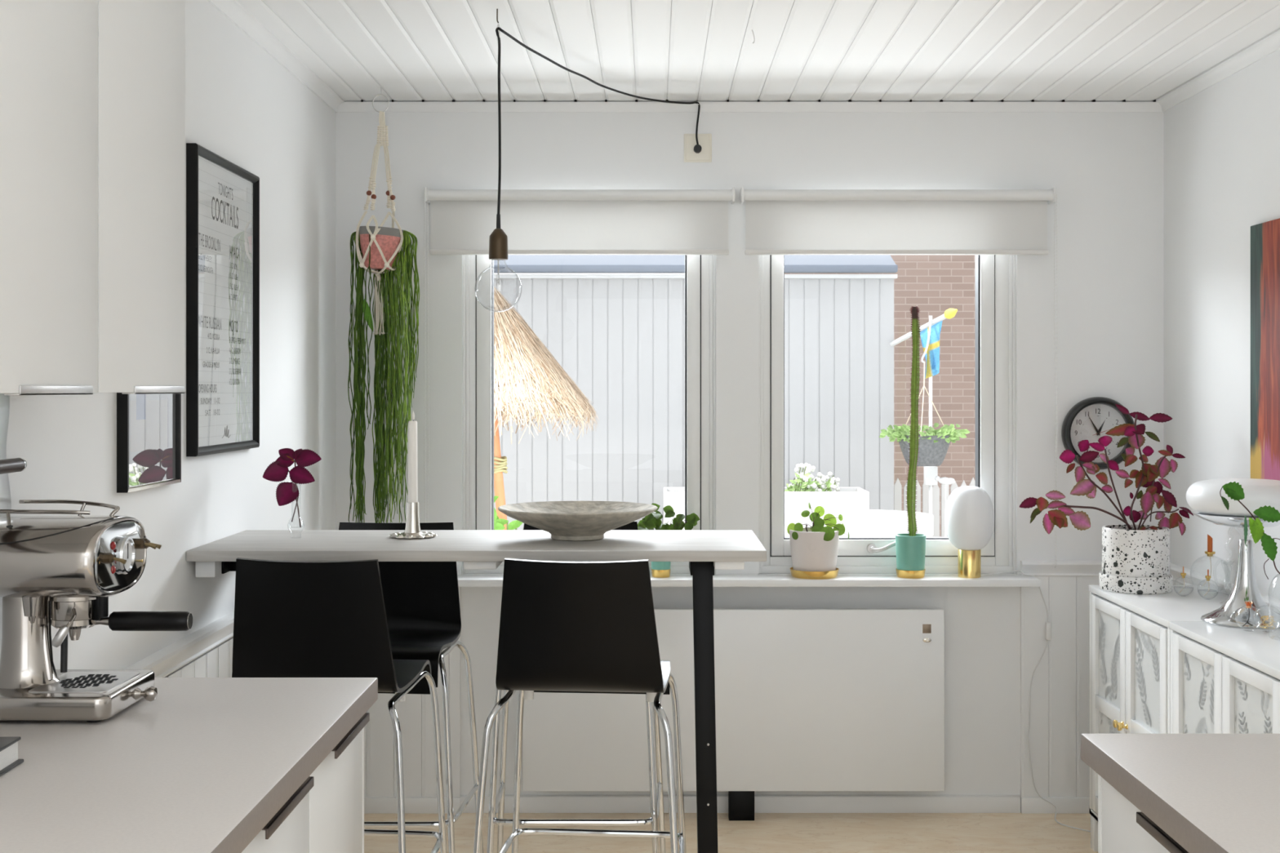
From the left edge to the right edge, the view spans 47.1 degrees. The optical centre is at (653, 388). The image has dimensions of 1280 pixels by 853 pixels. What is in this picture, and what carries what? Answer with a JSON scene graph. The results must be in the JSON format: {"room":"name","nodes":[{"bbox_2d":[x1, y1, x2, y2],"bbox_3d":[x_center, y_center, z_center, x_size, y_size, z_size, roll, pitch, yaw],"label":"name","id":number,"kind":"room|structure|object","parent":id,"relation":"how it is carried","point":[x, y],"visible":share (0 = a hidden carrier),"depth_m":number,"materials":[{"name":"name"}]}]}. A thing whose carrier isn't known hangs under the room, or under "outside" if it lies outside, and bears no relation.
{"room":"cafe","nodes":[
{"label":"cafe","id":0,"kind":"room"},
{"bbox_2d":[0,0,335,669],"bbox_3d":[-1.172,0.230,1.330,0.200,2.400,7.660,0,0,0],"label":"wall","id":1,"kind":"structure","parent":0,"point":[242,105],"depth_m":3.77,"materials":[{"name":"white paint"}]},
{"bbox_2d":[0,393,11,517],"bbox_3d":[-1.071,0.100,2.285,0.003,0.240,0.322,0,0,0],"label":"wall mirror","id":2,"kind":"object","parent":1,"relation":"attached to","point":[5,491],"visible":0.63,"depth_m":2.42,"materials":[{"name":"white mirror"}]},
{"bbox_2d":[0,457,26,474],"bbox_3d":[-1.051,0.125,2.211,0.042,0.024,0.422,0,0,0],"label":"wall rail","id":3,"kind":"object","parent":1,"relation":"attached to","point":[15,464],"visible":1,"depth_m":2.37,"materials":[{"name":"silver metal"}]},
{"bbox_2d":[0,0,97,395],"bbox_3d":[-0.945,-0.471,1.971,0.254,0.958,0.402,0,0,0],"label":"upper cabinet","id":4,"kind":"object","parent":1,"relation":"attached to","point":[49,48],"visible":1,"depth_m":1.99,"materials":[{"name":"white"}]},
{"bbox_2d":[97,0,185,394],"bbox_3d":[-0.945,-0.471,2.375,0.254,0.958,0.402,0,0,0],"label":"upper cabinet","id":5,"kind":"object","parent":1,"relation":"attached to","point":[141,43],"visible":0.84,"depth_m":2.35,"materials":[{"name":"white wood"}]},
{"bbox_2d":[116,392,181,493],"bbox_3d":[-1.061,0.019,3.102,0.022,0.378,0.333,0,0,0],"label":"wall mirror","id":6,"kind":"object","parent":1,"relation":"attached to","point":[148,426],"visible":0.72,"depth_m":3.08,"materials":[{"name":"black mirror"}]},
{"bbox_2d":[124,610,234,677],"bbox_3d":[-1.057,0.974,3.800,0.030,0.812,2.320,0,0,0],"label":"trim","id":7,"kind":"structure","parent":1,"relation":"attached to","point":[206,651],"depth_m":3.42,"materials":[{"name":"white paint"}]},
{"bbox_2d":[186,142,259,456],"bbox_3d":[-1.059,-0.204,3.641,0.026,0.720,0.538,0,0,0],"label":"framed poster","id":8,"kind":"object","parent":1,"relation":"attached to","point":[223,197],"visible":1,"depth_m":3.60,"materials":[{"name":"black paper"}]},
{"bbox_2d":[198,155,253,447],"bbox_3d":[-1.063,-0.204,3.641,0.006,0.698,0.516,0,0,0],"label":"print","id":9,"kind":"object","parent":8,"relation":"attached to","point":[225,188],"depth_m":3.64,"materials":[{"name":"white paper"}]},
{"bbox_2d":[207,0,345,111],"bbox_3d":[-1.056,-0.952,1.280,0.032,0.036,7.360,0,0,0],"label":"trim","id":10,"kind":"structure","parent":1,"relation":"attached to","point":[233,10],"depth_m":4.11,"materials":[{"name":"white paint"}]},
{"bbox_2d":[364,812,1097,852],"bbox_3d":[0.326,1.470,1.355,3.196,0.080,7.710,0,0,0],"label":"floor","id":11,"kind":"structure","parent":0,"point":[769,833],"depth_m":4.71,"materials":[{"name":"brown wood"}]},
{"bbox_2d":[241,776,314,852],"bbox_3d":[-0.781,0.996,2.011,0.573,0.869,0.400,0,0,0],"label":"base cabinet","id":12,"kind":"object","parent":11,"relation":"on","point":[287,831],"visible":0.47,"depth_m":2.07,"materials":[{"name":"white wood"}]},
{"bbox_2d":[231,557,447,852],"bbox_3d":[-0.741,0.901,3.401,0.495,1.058,0.481,0,0,5],"label":"bar stool","id":13,"kind":"object","parent":11,"relation":"on","point":[293,619],"visible":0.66,"depth_m":3.22,"materials":[{"name":"black wood"}]},
{"bbox_2d":[309,712,369,852],"bbox_3d":[-0.781,0.996,2.421,0.573,0.869,0.416,0,0,0],"label":"base cabinet","id":14,"kind":"object","parent":11,"relation":"on","point":[336,796],"visible":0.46,"depth_m":2.42,"materials":[{"name":"white"}]},
{"bbox_2d":[338,522,483,852],"bbox_3d":[-0.716,0.901,3.914,0.495,1.058,0.481,0,0,0],"label":"bar stool","id":15,"kind":"object","parent":11,"relation":"on","point":[421,599],"visible":0.41,"depth_m":4.07,"materials":[{"name":"black wood"}]},
{"bbox_2d":[186,529,766,852],"bbox_3d":[-0.405,0.900,3.612,1.332,1.059,0.492,0,0,0],"label":"bar table","id":16,"kind":"object","parent":11,"relation":"on","point":[705,551],"visible":0.91,"depth_m":3.44,"materials":[{"name":"white wood"}]},
{"bbox_2d":[388,502,436,539],"bbox_3d":[-0.600,0.327,3.665,0.122,0.088,0.122,0,0,0],"label":"candle holder","id":17,"kind":"object","parent":16,"relation":"on","point":[412,530],"visible":1,"depth_m":3.65,"materials":[{"name":"silver metal"}]},
{"bbox_2d":[408,411,417,502],"bbox_3d":[-0.600,0.174,3.665,0.024,0.241,0.024,0,0,0],"label":"taper candle","id":18,"kind":"object","parent":17,"relation":"on","point":[412,425],"visible":1,"depth_m":3.65,"materials":[{"name":"white wax"}]},
{"bbox_2d":[497,501,657,541],"bbox_3d":[-0.186,0.332,3.628,0.395,0.079,0.395,0,0,0],"label":"stone bowl","id":19,"kind":"object","parent":16,"relation":"on","point":[566,521],"visible":1,"depth_m":3.56,"materials":[{"name":"stone"}]},
{"bbox_3d":[-0.889,0.300,3.655,0.041,0.142,0.041,0,0,0],"label":"bud vase","id":20,"kind":"object","parent":16,"relation":"on","visible":0},
{"bbox_2d":[262,448,321,527],"bbox_3d":[-0.896,0.247,3.654,0.144,0.198,0.047,0,0,0],"label":"coleus cutting","id":21,"kind":"object","parent":20,"relation":"in","point":[286,493],"visible":1,"depth_m":3.65,"materials":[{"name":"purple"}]},
{"bbox_2d":[486,521,666,852],"bbox_3d":[-0.203,0.901,3.934,0.495,1.058,0.481,0,0,0],"label":"bar stool","id":22,"kind":"object","parent":11,"relation":"on","point":[656,796],"visible":0.2,"depth_m":3.72,"materials":[{"name":"silver metal"}]},
{"bbox_2d":[473,558,686,852],"bbox_3d":[-0.152,0.901,3.396,0.495,1.058,0.481,0,0,5],"label":"bar stool","id":23,"kind":"object","parent":11,"relation":"on","point":[566,627],"visible":1,"depth_m":3.22,"materials":[{"name":"black wood"}]},
{"bbox_2d":[522,608,944,820],"bbox_3d":[0.266,1.080,4.896,1.393,0.700,0.102,0,0,0],"label":"radiator","id":24,"kind":"object","parent":11,"relation":"on","point":[806,699],"visible":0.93,"depth_m":4.85,"materials":[{"name":"white metal"}]},
{"bbox_2d":[1097,774,1188,852],"bbox_3d":[1.013,0.996,1.878,0.734,0.869,0.656,0,0,0],"label":"base cabinet","id":25,"kind":"object","parent":11,"relation":"on","point":[1122,828],"visible":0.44,"depth_m":2.08,"materials":[{"name":"white wood"}]},
{"bbox_2d":[1080,733,1279,852],"bbox_3d":[1.020,0.540,1.879,0.749,0.040,0.677,0,0,0],"label":"countertop","id":26,"kind":"structure","parent":25,"relation":"on","point":[1209,793],"depth_m":1.96,"materials":[{"name":"grey laminate"}]},
{"bbox_2d":[1088,585,1279,851],"bbox_3d":[1.520,1.021,4.223,0.381,0.818,0.713,0,0,0],"label":"sideboard","id":27,"kind":"object","parent":11,"relation":"on","point":[1130,634],"visible":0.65,"depth_m":4.22,"materials":[{"name":"white paint"}]},
{"bbox_2d":[1019,404,1193,594],"bbox_3d":[1.364,0.329,4.470,0.519,0.566,0.213,0,0,0],"label":"plant","id":28,"kind":"object","parent":27,"relation":"on","point":[1135,558],"visible":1,"depth_m":4.45,"materials":[{"name":"purple plant"}]},
{"bbox_2d":[1179,566,1186,592],"bbox_3d":[1.563,0.568,4.330,0.058,0.086,0.058,0,0,0],"label":"oil lamp","id":29,"kind":"object","parent":27,"relation":"on","point":[1183,574],"visible":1,"depth_m":4.33,"materials":[{"name":"clear glass"}]},
{"bbox_2d":[1204,569,1218,595],"bbox_3d":[1.610,0.568,4.260,0.059,0.086,0.059,0,0,0],"label":"oil lamp","id":30,"kind":"object","parent":27,"relation":"on","point":[1207,577],"visible":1,"depth_m":4.26,"materials":[{"name":"clear glass"}]},
{"bbox_2d":[1202,534,1230,591],"bbox_3d":[1.668,0.524,4.400,0.113,0.175,0.113,0,0,0],"label":"oil lamp","id":31,"kind":"object","parent":27,"relation":"on","point":[1209,553],"visible":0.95,"depth_m":4.39,"materials":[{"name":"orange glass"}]},
{"bbox_2d":[1168,621,1279,733],"bbox_3d":[1.520,1.021,3.506,0.381,0.818,0.713,0,0,0],"label":"sideboard","id":32,"kind":"object","parent":11,"relation":"on","point":[1224,680],"visible":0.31,"depth_m":3.54,"materials":[{"name":"white paint"}]},
{"bbox_2d":[1186,478,1279,628],"bbox_3d":[1.553,0.425,3.850,0.294,0.374,0.294,0,0,0],"label":"mushroom lamp","id":33,"kind":"object","parent":32,"relation":"on","point":[1203,496],"visible":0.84,"depth_m":3.79,"materials":[{"name":"silver metal"}]},
{"bbox_2d":[1235,600,1262,626],"bbox_3d":[1.504,0.574,3.710,0.064,0.074,0.064,0,0,0],"label":"oil lamp","id":34,"kind":"object","parent":32,"relation":"on","point":[1248,605],"visible":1,"depth_m":3.71,"materials":[{"name":"clear glass"}]},
{"bbox_2d":[1253,608,1275,629],"bbox_3d":[1.546,0.578,3.695,0.067,0.066,0.067,0,0,0],"label":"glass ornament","id":35,"kind":"object","parent":32,"relation":"on","point":[1264,616],"visible":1,"depth_m":3.69,"materials":[{"name":"gold metal"}]},
{"bbox_3d":[1.557,0.519,3.590,0.097,0.184,0.097,0,0,0],"label":"glass bottle","id":36,"kind":"object","parent":32,"relation":"on","visible":0},
{"bbox_2d":[1219,481,1279,579],"bbox_3d":[1.480,0.388,3.594,0.189,0.324,0.055,0,0,-6],"label":"branch","id":37,"kind":"object","parent":36,"relation":"on","point":[1234,491],"visible":1,"depth_m":3.58,"materials":[{"name":"green plant"}]},
{"bbox_3d":[-0.782,0.995,1.604,0.573,0.869,0.409,0,0,0],"label":"base cabinet","id":38,"kind":"object","parent":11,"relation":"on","visible":0},
{"bbox_2d":[0,677,377,852],"bbox_3d":[-0.784,0.540,2.018,0.576,0.040,1.256,0,0,0],"label":"countertop","id":39,"kind":"structure","parent":38,"relation":"on","point":[204,766],"depth_m":2.04,"materials":[{"name":"grey laminate"}]},
{"bbox_2d":[0,737,23,776],"bbox_3d":[-0.959,0.502,1.940,0.171,0.036,0.208,0,0,-2],"label":"book","id":40,"kind":"object","parent":39,"relation":"on","point":[9,760],"visible":1,"depth_m":2.01,"materials":[{"name":"white paper"}]},
{"bbox_2d":[0,499,192,722],"bbox_3d":[-0.910,0.353,2.374,0.320,0.333,0.256,0,0,0],"label":"espresso machine","id":41,"kind":"object","parent":39,"relation":"on","point":[61,572],"visible":1,"depth_m":2.34,"materials":[{"name":"silver metal"}]},
{"bbox_2d":[111,565,115,573],"bbox_3d":[-0.860,0.288,2.338,0.008,0.014,0.014,0,0,0],"label":"indicator light","id":42,"kind":"object","parent":41,"relation":"attached to","point":[113,567],"depth_m":2.33,"materials":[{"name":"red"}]},
{"bbox_2d":[111,541,115,550],"bbox_3d":[-0.860,0.250,2.338,0.008,0.014,0.014,0,0,0],"label":"indicator light","id":43,"kind":"object","parent":41,"relation":"on","point":[113,543],"depth_m":2.33,"materials":[{"name":"red plastic"}]},
{"bbox_2d":[102,552,126,564],"bbox_3d":[-0.843,0.267,2.302,0.034,0.018,0.017,0,0,0],"label":"toggle switch","id":44,"kind":"object","parent":41,"relation":"attached to","point":[108,557],"depth_m":2.30,"materials":[{"name":"gold metal"}]},
{"bbox_2d":[134,538,156,549],"bbox_3d":[-0.843,0.259,2.443,0.034,0.018,0.017,0,0,0],"label":"toggle switch","id":45,"kind":"object","parent":41,"relation":"attached to","point":[140,544],"depth_m":2.44,"materials":[{"name":"gold metal"}]},
{"bbox_2d":[142,538,161,549],"bbox_3d":[-0.843,0.261,2.465,0.034,0.018,0.017,0,0,0],"label":"toggle switch","id":46,"kind":"object","parent":41,"relation":"attached to","point":[147,543],"depth_m":2.46,"materials":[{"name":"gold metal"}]},
{"bbox_2d":[335,101,1163,795],"bbox_3d":[0.326,0.230,5.060,2.796,2.400,0.200,0,0,0],"label":"wall","id":47,"kind":"structure","parent":0,"point":[1105,169],"depth_m":4.96,"materials":[{"name":"white paint"}]},
{"bbox_2d":[364,561,460,797],"bbox_3d":[-0.861,0.980,4.945,0.422,0.800,0.030,0,0,0],"label":"trim","id":48,"kind":"structure","parent":47,"relation":"attached to","point":[415,714],"depth_m":4.95,"materials":[{"name":"white paint"}]},
{"bbox_2d":[462,254,715,573],"bbox_3d":[-0.216,-0.015,5.027,0.857,1.285,0.097,0,0,0],"label":"window","id":49,"kind":"structure","parent":47,"relation":"in","point":[700,269],"depth_m":4.99,"materials":[{"name":"white paint"}]},
{"bbox_2d":[423,186,735,523],"bbox_3d":[-0.244,-0.079,4.921,1.037,1.184,0.078,0,0,0],"label":"roller blind","id":50,"kind":"object","parent":49,"relation":"attached to","point":[534,221],"visible":0.98,"depth_m":4.92,"materials":[{"name":"white fabric"}]},
{"bbox_2d":[684,133,711,162],"bbox_3d":[0.151,-0.813,4.955,0.094,0.096,0.011,0,0,0],"label":"wall socket","id":51,"kind":"object","parent":47,"relation":"attached to","point":[704,140],"visible":1,"depth_m":4.95,"materials":[{"name":"beige plastic"}]},
{"bbox_2d":[364,795,1089,813],"bbox_3d":[0.324,1.401,4.951,2.762,0.058,0.018,0,0,0],"label":"baseboard","id":52,"kind":"structure","parent":47,"relation":"attached to","point":[528,803],"depth_m":4.95,"materials":[{"name":"white paint"}]},
{"bbox_2d":[457,573,1040,586],"bbox_3d":[0.291,0.639,4.910,1.962,0.024,0.180,0,0,0],"label":"window sill","id":53,"kind":"structure","parent":47,"relation":"attached to","point":[465,580],"depth_m":4.82,"materials":[{"name":"white paint"}]},
{"bbox_2d":[637,502,699,577],"bbox_3d":[0.036,0.505,4.889,0.239,0.243,0.133,0,0,0],"label":"leafy plant","id":54,"kind":"object","parent":53,"relation":"on","point":[659,569],"visible":0.53,"depth_m":4.87,"materials":[{"name":"green plant"}]},
{"bbox_2d":[786,502,848,579],"bbox_3d":[0.548,0.503,4.898,0.190,0.247,0.167,0,0,37],"label":"plant","id":55,"kind":"object","parent":53,"relation":"on","point":[814,548],"visible":1,"depth_m":4.85,"materials":[{"name":"green plant"}]},
{"bbox_2d":[895,306,925,578],"bbox_3d":[0.858,0.176,4.895,0.101,0.901,0.101,0,0,14],"label":"cactus","id":56,"kind":"object","parent":53,"relation":"on","point":[910,548],"visible":1,"depth_m":4.89,"materials":[{"name":"green plant"}]},
{"bbox_2d":[944,485,1090,831],"bbox_3d":[1.260,0.877,4.850,0.580,1.105,0.213,0,0,19],"label":"table lamp","id":57,"kind":"object","parent":53,"relation":"on","point":[969,514],"visible":0.98,"depth_m":4.85,"materials":[{"name":"white glass"}]},
{"bbox_2d":[1045,622,1051,640],"bbox_3d":[1.326,0.813,4.925,0.018,0.060,0.020,0,0,0],"label":"switch","id":58,"kind":"object","parent":57,"relation":"attached to","point":[1048,624],"depth_m":4.92,"materials":[{"name":"white plastic"}]},
{"bbox_2d":[337,102,1162,111],"bbox_3d":[0.326,-0.950,4.953,2.796,0.032,0.014,0,0,0],"label":"trim","id":59,"kind":"structure","parent":47,"relation":"attached to","point":[344,106],"depth_m":4.95,"materials":[{"name":"white paint"}]},
{"bbox_2d":[758,254,1015,573],"bbox_3d":[0.792,-0.015,5.007,0.873,1.285,0.136,0,0,0],"label":"window","id":60,"kind":"structure","parent":47,"relation":"in","point":[994,274],"depth_m":4.99,"materials":[{"name":"white paint"}]},
{"bbox_2d":[740,186,1057,567],"bbox_3d":[0.822,-0.036,4.921,1.059,1.269,0.078,0,0,0],"label":"roller blind","id":61,"kind":"object","parent":47,"relation":"attached to","point":[778,221],"visible":0.91,"depth_m":4.92,"materials":[{"name":"white fabric"}]},
{"bbox_2d":[1020,560,1102,797],"bbox_3d":[1.482,0.980,4.945,0.484,0.800,0.030,0,0,0],"label":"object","id":62,"kind":"structure","parent":47,"relation":"attached to","point":[1060,695],"depth_m":4.95,"materials":[{"name":"white paint"}]},
{"bbox_2d":[1061,396,1134,469],"bbox_3d":[1.499,0.150,4.934,0.245,0.245,0.052,0,0,0],"label":"wall clock","id":63,"kind":"object","parent":47,"relation":"attached to","point":[1090,419],"visible":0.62,"depth_m":4.95,"materials":[{"name":"black plastic"}]},
{"bbox_2d":[236,0,1279,102],"bbox_3d":[0.326,-1.018,1.290,3.196,0.104,7.580,0,0,0],"label":"ceiling","id":64,"kind":"structure","parent":0,"point":[1093,51],"depth_m":4.14,"materials":[{"name":"white paint"}]},
{"bbox_2d":[355,87,403,335],"bbox_3d":[-0.879,-0.571,4.711,0.147,0.798,0.135,0,0,-19],"label":"macrame hanger","id":65,"kind":"object","parent":64,"relation":"hanging from","point":[384,134],"visible":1,"depth_m":4.71,"materials":[{"name":"beige fabric"}]},
{"bbox_2d":[347,226,419,523],"bbox_3d":[-0.867,-0.023,4.729,0.224,0.995,0.149,0,0,-17],"label":"trailing plant","id":66,"kind":"object","parent":65,"relation":"hanging from","point":[388,239],"visible":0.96,"depth_m":4.71,"materials":[{"name":"green plant"}]},
{"bbox_3d":[0.153,-0.961,4.934,0.009,0.018,0.005,0,0,0],"label":"ceiling hook","id":67,"kind":"object","parent":64,"relation":"attached to","visible":0},
{"bbox_2d":[475,8,702,312],"bbox_3d":[-0.156,-0.583,4.334,0.130,0.775,1.382,0,0,23],"label":"pendant lamp","id":68,"kind":"object","parent":67,"relation":"hanging from","point":[498,239],"visible":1,"depth_m":3.75,"materials":[{"name":"black plastic"}]},
{"bbox_2d":[895,533,925,570],"bbox_3d":[0.858,0.554,4.895,0.101,0.134,0.101,0,0,0],"label":"pot","id":69,"kind":"object","parent":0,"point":[910,548],"depth_m":4.86,"materials":[{"name":"teal ceramic"}]},
{"bbox_2d":[1163,48,1279,599],"bbox_3d":[1.824,0.230,1.330,0.200,2.400,7.660,0,0,0],"label":"wall","id":70,"kind":"structure","parent":0,"point":[1221,144],"depth_m":4.51,"materials":[{"name":"white paint"}]},
{"bbox_2d":[1155,29,1279,111],"bbox_3d":[1.708,-0.952,1.280,0.032,0.036,7.360,0,0,0],"label":"trim","id":71,"kind":"structure","parent":70,"relation":"attached to","point":[1270,44],"depth_m":4.40,"materials":[{"name":"white paint"}]},
{"bbox_2d":[1169,562,1279,613],"bbox_3d":[1.709,0.980,1.280,0.030,0.800,7.360,0,0,0],"label":"trim","id":72,"kind":"structure","parent":70,"relation":"attached to","point":[1192,577],"depth_m":4.53,"materials":[{"name":"white paint"}]},
{"bbox_2d":[1250,217,1279,480],"bbox_3d":[1.716,-0.083,3.890,0.017,0.765,0.620,0,0,0],"label":"canvas painting","id":73,"kind":"object","parent":70,"relation":"attached to","point":[1264,237],"visible":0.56,"depth_m":4.09,"materials":[{"name":"fabric"}]},
{"label":"outside","id":74,"kind":"structure","parent":0,"visible":0},
{"bbox_3d":[0.000,1.990,15.605,28.000,0.120,20.790,0,0,0],"label":"ground","id":75,"kind":"structure","parent":74,"visible":0},
{"bbox_2d":[493,495,523,529],"bbox_3d":[-0.713,1.200,7.214,0.315,1.462,0.240,0,0,0],"label":"plant","id":76,"kind":"object","parent":75,"relation":"on","point":[499,524],"visible":0.06,"depth_m":7.20,"materials":[{"name":"green plant"}]},
{"bbox_2d":[493,286,598,529],"bbox_3d":[-0.835,0.666,7.500,1.124,2.527,1.087,0,0,-7],"label":"parasol","id":77,"kind":"object","parent":75,"relation":"on","point":[526,372],"visible":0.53,"depth_m":7.24,"materials":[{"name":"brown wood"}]},
{"bbox_2d":[663,487,684,529],"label":"planter","id":78,"kind":"object","parent":75,"relation":"on","point":[674,497],"depth_m":8.40,"materials":[{"name":"grey"}]},
{"bbox_2d":[493,254,897,529],"bbox_3d":[-1.015,0.148,10.580,5.170,3.564,2.440,0,0,0],"label":"garden shed","id":79,"kind":"object","parent":75,"relation":"on","point":[620,338],"visible":0.25,"depth_m":9.52,"materials":[{"name":"grey"}]},
{"bbox_2d":[784,462,869,537],"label":"planter","id":80,"kind":"object","parent":75,"relation":"on","point":[815,492],"depth_m":8.40,"materials":[{"name":"white"}]},
{"bbox_2d":[810,509,933,537],"bbox_3d":[1.132,1.291,7.600,0.632,1.280,0.632,0,0,0],"label":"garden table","id":81,"kind":"object","parent":75,"relation":"on","point":[859,522],"visible":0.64,"depth_m":7.35,"materials":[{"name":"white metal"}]},
{"bbox_2d":[784,254,974,536],"bbox_3d":[4.100,-0.820,17.500,5.800,5.500,3.000,0,0,0],"label":"brick house","id":82,"kind":"structure","parent":75,"relation":"on","point":[935,284],"depth_m":16.00,"materials":[{"name":"brick"}]},
{"bbox_2d":[920,315,937,537],"bbox_3d":[1.717,0.735,9.115,0.090,2.390,0.388,0,0,13],"label":"post","id":83,"kind":"object","parent":75,"relation":"on","point":[930,473],"visible":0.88,"depth_m":9.21,"materials":[{"name":"white wood"}]},
{"bbox_2d":[889,308,957,378],"bbox_3d":[1.671,-0.277,9.191,0.100,0.431,0.622,0,0,-32],"label":"flag","id":84,"kind":"object","parent":83,"relation":"attached to","point":[932,354],"visible":0.85,"depth_m":9.14,"materials":[{"name":"blue fabric"}]},
{"bbox_2d":[879,362,969,466],"bbox_3d":[1.652,0.154,8.952,0.551,0.628,0.535,0,0,0],"label":"hanging basket","id":85,"kind":"object","parent":83,"relation":"hanging from","point":[933,446],"visible":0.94,"depth_m":8.83,"materials":[{"name":"grey wicker"}]},
{"bbox_2d":[898,434,950,466],"bbox_3d":[1.651,0.375,8.940,0.341,0.187,0.341,0,0,0],"label":"basket","id":86,"kind":"object","parent":85,"relation":"on","point":[933,449],"depth_m":8.82,"materials":[{"name":"grey stone"}]},
{"bbox_2d":[893,477,974,537],"bbox_3d":[2.037,1.285,10.636,0.638,1.290,0.089,0,0,0],"label":"picket fence","id":87,"kind":"object","parent":75,"relation":"on","point":[897,486],"visible":0.17,"depth_m":10.59,"materials":[{"name":"white paint"}]},
{"bbox_2d":[934,475,955,537],"bbox_3d":[1.769,1.229,8.900,0.126,1.402,0.047,0,0,0],"label":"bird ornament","id":88,"kind":"object","parent":75,"relation":"on","point":[945,481],"visible":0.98,"depth_m":8.89,"materials":[{"name":"white metal"}]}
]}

